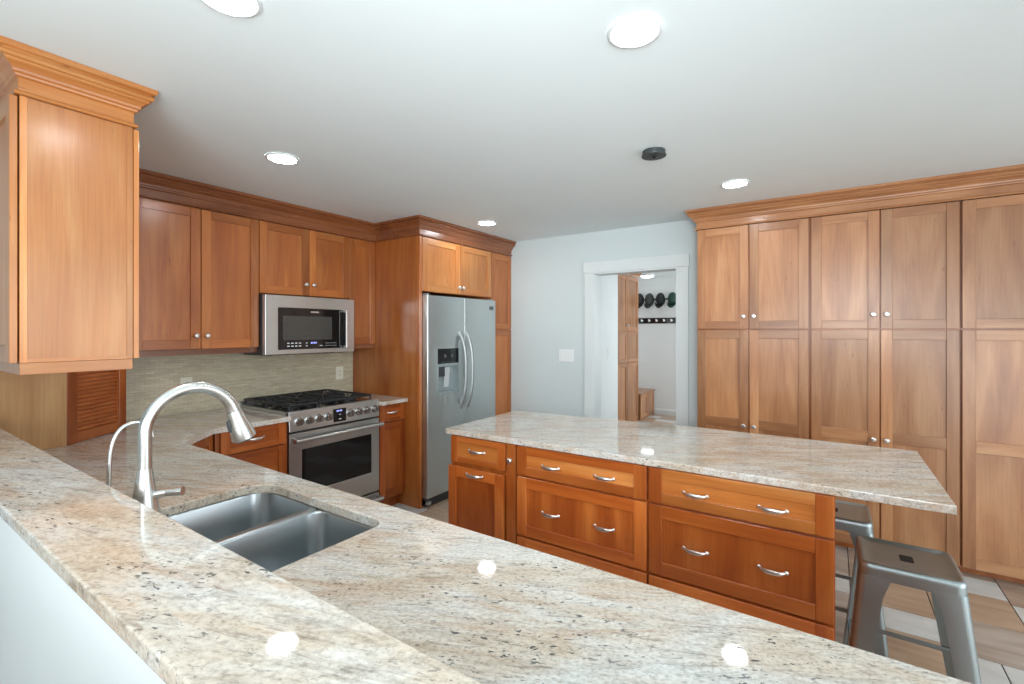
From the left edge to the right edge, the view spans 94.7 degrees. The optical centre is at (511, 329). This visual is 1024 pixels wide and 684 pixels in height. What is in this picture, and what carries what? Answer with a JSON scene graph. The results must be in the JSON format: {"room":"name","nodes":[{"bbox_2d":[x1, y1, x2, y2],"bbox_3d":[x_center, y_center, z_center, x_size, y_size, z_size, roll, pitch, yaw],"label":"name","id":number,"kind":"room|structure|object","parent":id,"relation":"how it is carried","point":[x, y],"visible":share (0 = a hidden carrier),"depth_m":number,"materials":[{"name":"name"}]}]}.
{"room":"kitchen","nodes":[
{"label":"kitchen","id":0,"kind":"room"},
{"bbox_2d":[0,517,165,683],"bbox_3d":[-0.912,0.958,0.998,4.829,1.078,0.145,0,0,34],"label":"wall","id":1,"kind":"structure","parent":0,"point":[49,634],"depth_m":0.88,"materials":[{"name":"white paint"}]},
{"bbox_2d":[0,428,481,683],"bbox_3d":[-0.886,0.404,0.990,4.878,0.028,0.184,0,0,34],"label":"bar ledge","id":2,"kind":"object","parent":1,"relation":"on","point":[195,610],"visible":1,"depth_m":0.69,"materials":[{"name":"stone"}]},
{"bbox_2d":[129,197,386,420],"bbox_3d":[-2.962,0.277,2.368,0.100,2.440,7.800,0,0,34],"label":"wall","id":3,"kind":"structure","parent":0,"point":[141,197],"depth_m":3.50,"materials":[{"name":"grey paint"}]},
{"bbox_2d":[0,94,138,374],"bbox_3d":[-2.176,-0.319,2.126,1.468,0.942,0.416,0,0,34],"label":"upper cabinet","id":4,"kind":"object","parent":3,"relation":"attached to","point":[69,179],"visible":1,"depth_m":1.68,"materials":[{"name":"brown wood"}]},
{"bbox_2d":[0,35,157,129],"bbox_3d":[-2.151,-0.867,2.110,1.529,0.152,0.437,0,0,34],"label":"crown molding","id":5,"kind":"structure","parent":4,"relation":"on","point":[26,70],"depth_m":1.67,"materials":[{"name":"brown wood"}]},
{"bbox_2d":[139,197,258,356],"bbox_3d":[-2.214,-0.315,3.061,0.358,0.952,0.985,0,0,34],"label":"upper cabinet","id":6,"kind":"object","parent":3,"relation":"attached to","point":[199,268],"visible":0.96,"depth_m":3.05,"materials":[{"name":"brown wood"}]},
{"bbox_2d":[126,351,352,420],"bbox_3d":[-2.008,0.158,3.673,0.016,0.841,1.831,0,0,34],"label":"backsplash","id":7,"kind":"structure","parent":3,"relation":"attached to","point":[243,376],"depth_m":3.53,"materials":[{"name":"tile"}]},
{"bbox_2d":[180,377,192,383],"bbox_3d":[-2.264,0.386,3.283,0.008,0.113,0.075,0,0,34],"label":"wall outlet","id":8,"kind":"object","parent":7,"relation":"attached to","point":[183,380],"visible":0.41,"depth_m":3.28,"materials":[{"name":"plastic"}]},
{"bbox_2d":[336,366,342,379],"bbox_3d":[-1.572,0.391,4.305,0.008,0.117,0.077,0,0,34],"label":"wall outlet","id":9,"kind":"object","parent":7,"relation":"attached to","point":[339,370],"visible":1,"depth_m":4.30,"materials":[{"name":"plastic"}]},
{"bbox_2d":[259,220,348,298],"bbox_3d":[-1.723,-0.528,3.786,0.358,0.524,0.761,0,0,34],"label":"upper cabinet","id":10,"kind":"object","parent":3,"relation":"attached to","point":[293,261],"visible":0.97,"depth_m":3.67,"materials":[{"name":"brown wood"}]},
{"bbox_2d":[244,294,353,355],"bbox_3d":[-1.683,-0.034,3.760,0.432,0.443,0.756,0,0,34],"label":"microwave","id":11,"kind":"object","parent":10,"relation":"attached to","point":[288,325],"visible":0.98,"depth_m":3.60,"materials":[{"name":"metal"}]},
{"bbox_2d":[348,238,374,348],"bbox_3d":[-1.442,-0.315,4.227,0.328,0.952,0.277,0,0,34],"label":"upper cabinet","id":12,"kind":"object","parent":3,"relation":"attached to","point":[361,252],"visible":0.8,"depth_m":4.14,"materials":[{"name":"brown wood"}]},
{"bbox_2d":[0,0,1023,277],"bbox_3d":[1.336,-0.973,2.356,7.230,0.060,12.600,0,0,34],"label":"ceiling","id":13,"kind":"structure","parent":0,"point":[523,117],"depth_m":1.92,"materials":[{"name":"paint"}]},
{"bbox_2d":[200,0,262,17],"bbox_3d":[-0.802,-0.939,1.334,0.172,0.008,0.172,0,0,34],"label":"recessed light","id":14,"kind":"object","parent":13,"relation":"in","point":[234,8],"visible":1,"depth_m":1.37,"materials":[{"name":"paint"}]},
{"bbox_2d":[265,152,299,164],"bbox_3d":[-1.259,-0.939,2.588,0.172,0.008,0.172,0,0,34],"label":"recessed light","id":15,"kind":"object","parent":13,"relation":"in","point":[277,157],"visible":1,"depth_m":2.58,"materials":[{"name":"paint"}]},
{"bbox_2d":[477,221,496,225],"bbox_3d":[-0.221,-0.939,4.160,0.172,0.008,0.172,0,0,34],"label":"recessed light","id":16,"kind":"object","parent":13,"relation":"in","point":[483,223],"visible":1,"depth_m":4.16,"materials":[{"name":"paint"}]},
{"bbox_2d":[607,13,662,48],"bbox_3d":[0.386,-0.939,1.489,0.172,0.008,0.172,0,0,34],"label":"recessed light","id":17,"kind":"object","parent":13,"relation":"in","point":[636,30],"visible":1,"depth_m":1.48,"materials":[{"name":"paint"}]},
{"bbox_2d":[640,274,654,277],"bbox_3d":[2.304,-0.915,8.041,0.240,0.054,0.240,0,0,34],"label":"flush light","id":18,"kind":"object","parent":13,"relation":"attached to","point":[641,275],"visible":0.99,"depth_m":7.96,"materials":[{"name":"paint"}]},
{"bbox_2d":[641,275,653,277],"bbox_3d":[2.304,-0.905,8.041,0.216,0.034,0.216,0,0,34],"label":"diffuser","id":19,"kind":"object","parent":18,"relation":"attached to","point":[643,276],"depth_m":7.97,"materials":[{"name":"white plastic"}]},
{"bbox_2d":[642,147,665,160],"bbox_3d":[0.748,-0.919,2.486,0.126,0.048,0.126,0,0,34],"label":"smoke detector","id":20,"kind":"object","parent":13,"relation":"attached to","point":[653,153],"visible":1,"depth_m":2.46,"materials":[{"name":"black plastic"}]},
{"bbox_2d":[720,179,749,187],"bbox_3d":[1.435,-0.939,3.039,0.172,0.008,0.172,0,0,34],"label":"recessed light","id":21,"kind":"object","parent":13,"relation":"in","point":[738,183],"visible":1,"depth_m":3.02,"materials":[{"name":"paint"}]},
{"bbox_2d":[601,274,637,419],"bbox_3d":[1.139,0.277,6.909,0.600,2.440,4.080,0,0,34],"label":"wall","id":22,"kind":"structure","parent":0,"point":[609,283],"depth_m":6.75,"materials":[{"name":"white paint"}]},
{"bbox_2d":[638,276,675,413],"bbox_3d":[3.400,0.277,7.902,3.230,2.440,0.100,0,0,34],"label":"wall","id":23,"kind":"structure","parent":0,"point":[656,342],"depth_m":8.38,"materials":[{"name":"white paint"}]},
{"bbox_2d":[638,318,675,323],"bbox_3d":[2.619,-0.165,8.327,1.160,0.100,0.071,0,0,34],"label":"hook rail","id":24,"kind":"object","parent":23,"relation":"attached to","point":[640,320],"visible":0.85,"depth_m":8.39,"materials":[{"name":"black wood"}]},
{"bbox_2d":[655,408,675,415],"bbox_3d":[3.624,1.446,7.681,2.609,0.099,0.014,0,0,34],"label":"baseboard","id":25,"kind":"structure","parent":23,"relation":"attached to","point":[657,411],"depth_m":8.30,"materials":[{"name":"paint"}]},
{"bbox_3d":[2.636,-0.545,8.352,1.160,0.025,0.011,0,0,34],"label":"rail","id":26,"kind":"object","parent":23,"relation":"attached to","visible":0},
{"bbox_2d":[638,294,643,307],"bbox_3d":[2.282,-0.522,8.508,0.160,0.278,0.124,0,0,34],"label":"cap","id":27,"kind":"object","parent":26,"relation":"hanging from","point":[640,296],"visible":0.52,"depth_m":8.48,"materials":[{"name":"black fabric"}]},
{"bbox_2d":[644,293,653,307],"bbox_3d":[2.431,-0.522,8.407,0.160,0.278,0.124,0,0,34],"label":"cap","id":28,"kind":"object","parent":26,"relation":"hanging from","point":[649,299],"visible":1,"depth_m":8.39,"materials":[{"name":"fabric"}]},
{"bbox_2d":[655,293,664,307],"bbox_3d":[2.593,-0.522,8.297,0.160,0.278,0.124,0,0,34],"label":"cap","id":29,"kind":"object","parent":26,"relation":"hanging from","point":[660,298],"visible":1,"depth_m":8.28,"materials":[{"name":"black fabric"}]},
{"bbox_2d":[667,292,675,307],"bbox_3d":[2.767,-0.522,8.180,0.160,0.278,0.124,0,0,34],"label":"cap","id":30,"kind":"object","parent":26,"relation":"hanging from","point":[671,302],"visible":0.94,"depth_m":8.16,"materials":[{"name":"green fabric"}]},
{"bbox_2d":[393,414,1023,683],"bbox_3d":[1.336,1.527,2.356,7.230,0.060,12.600,0,0,34],"label":"floor","id":31,"kind":"structure","parent":0,"point":[996,605],"depth_m":2.45,"materials":[{"name":"tile"}]},
{"bbox_2d":[192,435,212,450],"bbox_3d":[-2.187,1.005,2.548,0.921,0.784,0.868,0,0,34],"label":"base cabinet","id":32,"kind":"object","parent":31,"relation":"on","point":[207,443],"visible":0.03,"depth_m":2.71,"materials":[{"name":"red wood"}]},
{"bbox_2d":[213,422,286,473],"bbox_3d":[-1.902,1.055,3.172,0.733,0.884,0.451,0,0,34],"label":"base cabinet","id":33,"kind":"object","parent":31,"relation":"on","point":[267,448],"visible":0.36,"depth_m":3.03,"materials":[{"name":"red wood"}]},
{"bbox_2d":[238,389,383,501],"bbox_3d":[-1.545,1.007,3.671,0.760,0.980,0.764,0,0,34],"label":"gas range","id":34,"kind":"object","parent":31,"relation":"on","point":[333,435],"visible":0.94,"depth_m":3.52,"materials":[{"name":"silver metal"}]},
{"bbox_2d":[238,389,370,415],"bbox_3d":[-1.577,0.554,3.693,0.682,0.074,0.764,0,0,34],"label":"cooktop","id":35,"kind":"object","parent":34,"relation":"in","point":[323,401],"depth_m":3.54,"materials":[{"name":"metal"}]},
{"bbox_2d":[376,402,404,505],"bbox_3d":[-1.266,1.055,4.112,0.733,0.884,0.271,0,0,34],"label":"base cabinet","id":36,"kind":"object","parent":31,"relation":"on","point":[392,434],"visible":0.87,"depth_m":3.93,"materials":[{"name":"red wood"}]},
{"bbox_2d":[345,392,407,405],"bbox_3d":[-1.264,0.595,4.111,0.733,0.031,0.271,0,0,34],"label":"countertop","id":37,"kind":"structure","parent":36,"relation":"on","point":[383,400],"depth_m":3.99,"materials":[{"name":"stone"}]},
{"bbox_2d":[353,235,490,508],"bbox_3d":[-0.841,0.353,4.598,0.908,2.288,1.005,0,0,34],"label":"refrigerator surround","id":38,"kind":"object","parent":31,"relation":"on","point":[407,268],"visible":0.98,"depth_m":4.11,"materials":[{"name":"brown wood"}]},
{"bbox_2d":[422,293,494,507],"bbox_3d":[-0.748,0.594,4.552,0.898,1.806,0.968,0,0,34],"label":"refrigerator","id":39,"kind":"object","parent":31,"relation":"on","point":[458,334],"visible":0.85,"depth_m":4.18,"materials":[{"name":"metal"}]},
{"bbox_2d":[448,435,506,540],"bbox_3d":[-0.059,1.054,2.869,0.404,0.886,0.615,0,0,34],"label":"base cabinet","id":40,"kind":"object","parent":31,"relation":"on","point":[477,470],"visible":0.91,"depth_m":2.64,"materials":[{"name":"red wood"}]},
{"bbox_2d":[445,411,956,514],"bbox_3d":[0.774,0.595,2.519,2.227,0.031,0.875,0,0,34],"label":"countertop","id":41,"kind":"structure","parent":40,"relation":"on","point":[898,477],"depth_m":2.21,"materials":[{"name":"stone"}]},
{"bbox_2d":[472,252,510,415],"bbox_3d":[-0.467,0.353,5.170,0.870,2.288,0.358,0,0,34],"label":"tall cabinet","id":42,"kind":"object","parent":31,"relation":"on","point":[500,264],"visible":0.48,"depth_m":4.95,"materials":[{"name":"brown wood"}]},
{"bbox_2d":[506,443,517,543],"bbox_3d":[0.142,1.054,2.748,0.061,0.886,0.590,0,0,34],"label":"cabinet","id":43,"kind":"object","parent":31,"relation":"on","point":[511,449],"visible":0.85,"depth_m":2.53,"materials":[{"name":"red wood"}]},
{"bbox_2d":[517,445,648,584],"bbox_3d":[0.461,1.054,2.530,0.707,0.886,0.593,0,0,34],"label":"base cabinet","id":44,"kind":"object","parent":31,"relation":"on","point":[589,511],"visible":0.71,"depth_m":2.29,"materials":[{"name":"red wood"}]},
{"bbox_2d":[618,275,637,421],"bbox_3d":[1.641,0.328,7.517,0.509,2.338,0.900,0,0,34],"label":"door","id":45,"kind":"structure","parent":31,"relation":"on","point":[627,286],"depth_m":7.35,"materials":[{"name":"brown wood"}]},
{"bbox_2d":[624,273,641,277],"bbox_3d":[1.852,-0.895,7.380,0.050,0.092,0.900,0,0,34],"label":"crown molding","id":46,"kind":"structure","parent":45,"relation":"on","point":[636,275],"depth_m":7.58,"materials":[{"name":"brown wood"}]},
{"bbox_2d":[638,388,655,419],"bbox_3d":[2.121,1.274,8.234,0.530,0.445,0.775,0,0,34],"label":"storage bench","id":47,"kind":"object","parent":31,"relation":"on","point":[645,396],"visible":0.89,"depth_m":8.06,"materials":[{"name":"brown wood"}]},
{"bbox_2d":[649,466,834,640],"bbox_3d":[1.042,1.054,2.137,0.693,0.886,0.593,0,0,34],"label":"base cabinet","id":48,"kind":"object","parent":31,"relation":"on","point":[762,551],"visible":0.68,"depth_m":1.89,"materials":[{"name":"red wood"}]},
{"bbox_2d":[697,218,809,438],"bbox_3d":[1.849,0.353,3.632,0.758,2.288,0.308,0,0,34],"label":"pantry cabinet","id":49,"kind":"object","parent":31,"relation":"on","point":[753,280],"visible":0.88,"depth_m":3.51,"materials":[{"name":"brown wood"}]},
{"bbox_2d":[685,164,1023,230],"bbox_3d":[2.477,-0.867,3.180,2.455,0.152,0.352,0,0,34],"label":"crown molding","id":50,"kind":"structure","parent":49,"relation":"on","point":[1007,180],"depth_m":3.10,"materials":[{"name":"brown wood"}]},
{"bbox_2d":[835,499,888,657],"bbox_3d":[1.602,1.191,2.357,0.428,0.612,0.420,0,0,34],"label":"metal stool","id":51,"kind":"object","parent":31,"relation":"on","point":[854,518],"visible":0.26,"depth_m":2.20,"materials":[{"name":"silver metal"}]},
{"bbox_2d":[810,201,959,565],"bbox_3d":[2.486,0.353,3.201,0.777,2.288,0.308,0,0,34],"label":"pantry cabinet","id":52,"kind":"object","parent":31,"relation":"on","point":[885,284],"visible":0.94,"depth_m":3.06,"materials":[{"name":"brown wood"}]},
{"bbox_2d":[843,536,981,683],"bbox_3d":[1.541,1.191,1.845,0.428,0.612,0.420,0,0,34],"label":"metal stool","id":53,"kind":"object","parent":31,"relation":"on","point":[878,563],"visible":0.93,"depth_m":1.78,"materials":[{"name":"silver metal"}]},
{"bbox_2d":[958,194,1023,583],"bbox_3d":[3.126,0.353,2.768,0.765,2.288,0.308,0,0,34],"label":"pantry cabinet","id":54,"kind":"object","parent":31,"relation":"on","point":[991,229],"visible":0.96,"depth_m":2.81,"materials":[{"name":"brown wood"}]},
{"bbox_3d":[-0.364,1.055,1.149,3.690,0.884,0.655,0,0,34],"label":"base cabinet","id":55,"kind":"object","parent":31,"relation":"on","visible":0},
{"bbox_2d":[42,408,971,683],"bbox_3d":[-0.528,0.595,1.688,4.668,0.031,1.371,0,0,34],"label":"countertop","id":56,"kind":"structure","parent":55,"relation":"on","point":[492,610],"depth_m":1.00,"materials":[{"name":"stone"}]},
{"bbox_2d":[0,369,125,449],"bbox_3d":[-2.329,0.365,2.545,0.240,0.425,0.799,0,0,-10],"label":"appliance garage","id":57,"kind":"object","parent":56,"relation":"on","point":[52,410],"visible":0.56,"depth_m":2.34,"materials":[{"name":"brown wood"}]},
{"bbox_2d":[106,420,154,486],"bbox_3d":[-1.119,0.423,1.374,0.120,0.311,0.071,0,0,-30],"label":"filter faucet","id":58,"kind":"object","parent":56,"relation":"on","point":[118,431],"visible":0.36,"depth_m":1.34,"materials":[{"name":"silver metal"}]},
{"bbox_2d":[132,382,255,512],"bbox_3d":[-0.856,0.360,1.289,0.108,0.436,0.316,0,0,34],"label":"kitchen faucet","id":59,"kind":"object","parent":56,"relation":"on","point":[240,429],"visible":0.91,"depth_m":1.21,"materials":[{"name":"silver metal"}]},
{"bbox_2d":[167,493,372,571],"bbox_3d":[-0.784,0.712,1.436,0.759,0.202,0.504,0,0,34],"label":"sink","id":60,"kind":"object","parent":56,"relation":"in","point":[273,531],"visible":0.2,"depth_m":1.57,"materials":[{"name":"metal"}]},
{"bbox_2d":[471,193,1023,426],"bbox_3d":[2.210,0.277,3.648,7.230,2.440,0.120,0,0,34],"label":"wall","id":61,"kind":"structure","parent":0,"point":[547,276],"depth_m":4.72,"materials":[{"name":"grey paint"}]},
{"bbox_2d":[139,168,515,255],"bbox_3d":[-1.161,-0.867,3.804,0.616,0.152,3.398,0,0,34],"label":"crown molding","id":62,"kind":"structure","parent":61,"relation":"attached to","point":[152,185],"depth_m":3.63,"materials":[{"name":"brown wood"}]},
{"bbox_2d":[559,349,573,361],"bbox_3d":[0.539,0.254,4.700,0.166,0.123,0.010,0,0,34],"label":"light switch","id":63,"kind":"object","parent":61,"relation":"attached to","point":[565,355],"visible":1,"depth_m":4.69,"materials":[{"name":"white plastic"}]},
{"bbox_2d":[583,253,689,425],"bbox_3d":[1.145,0.421,4.365,0.988,2.151,0.160,0,0,34],"label":"trim","id":64,"kind":"structure","parent":61,"relation":"attached to","point":[680,263],"depth_m":4.35,"materials":[{"name":"paint"}]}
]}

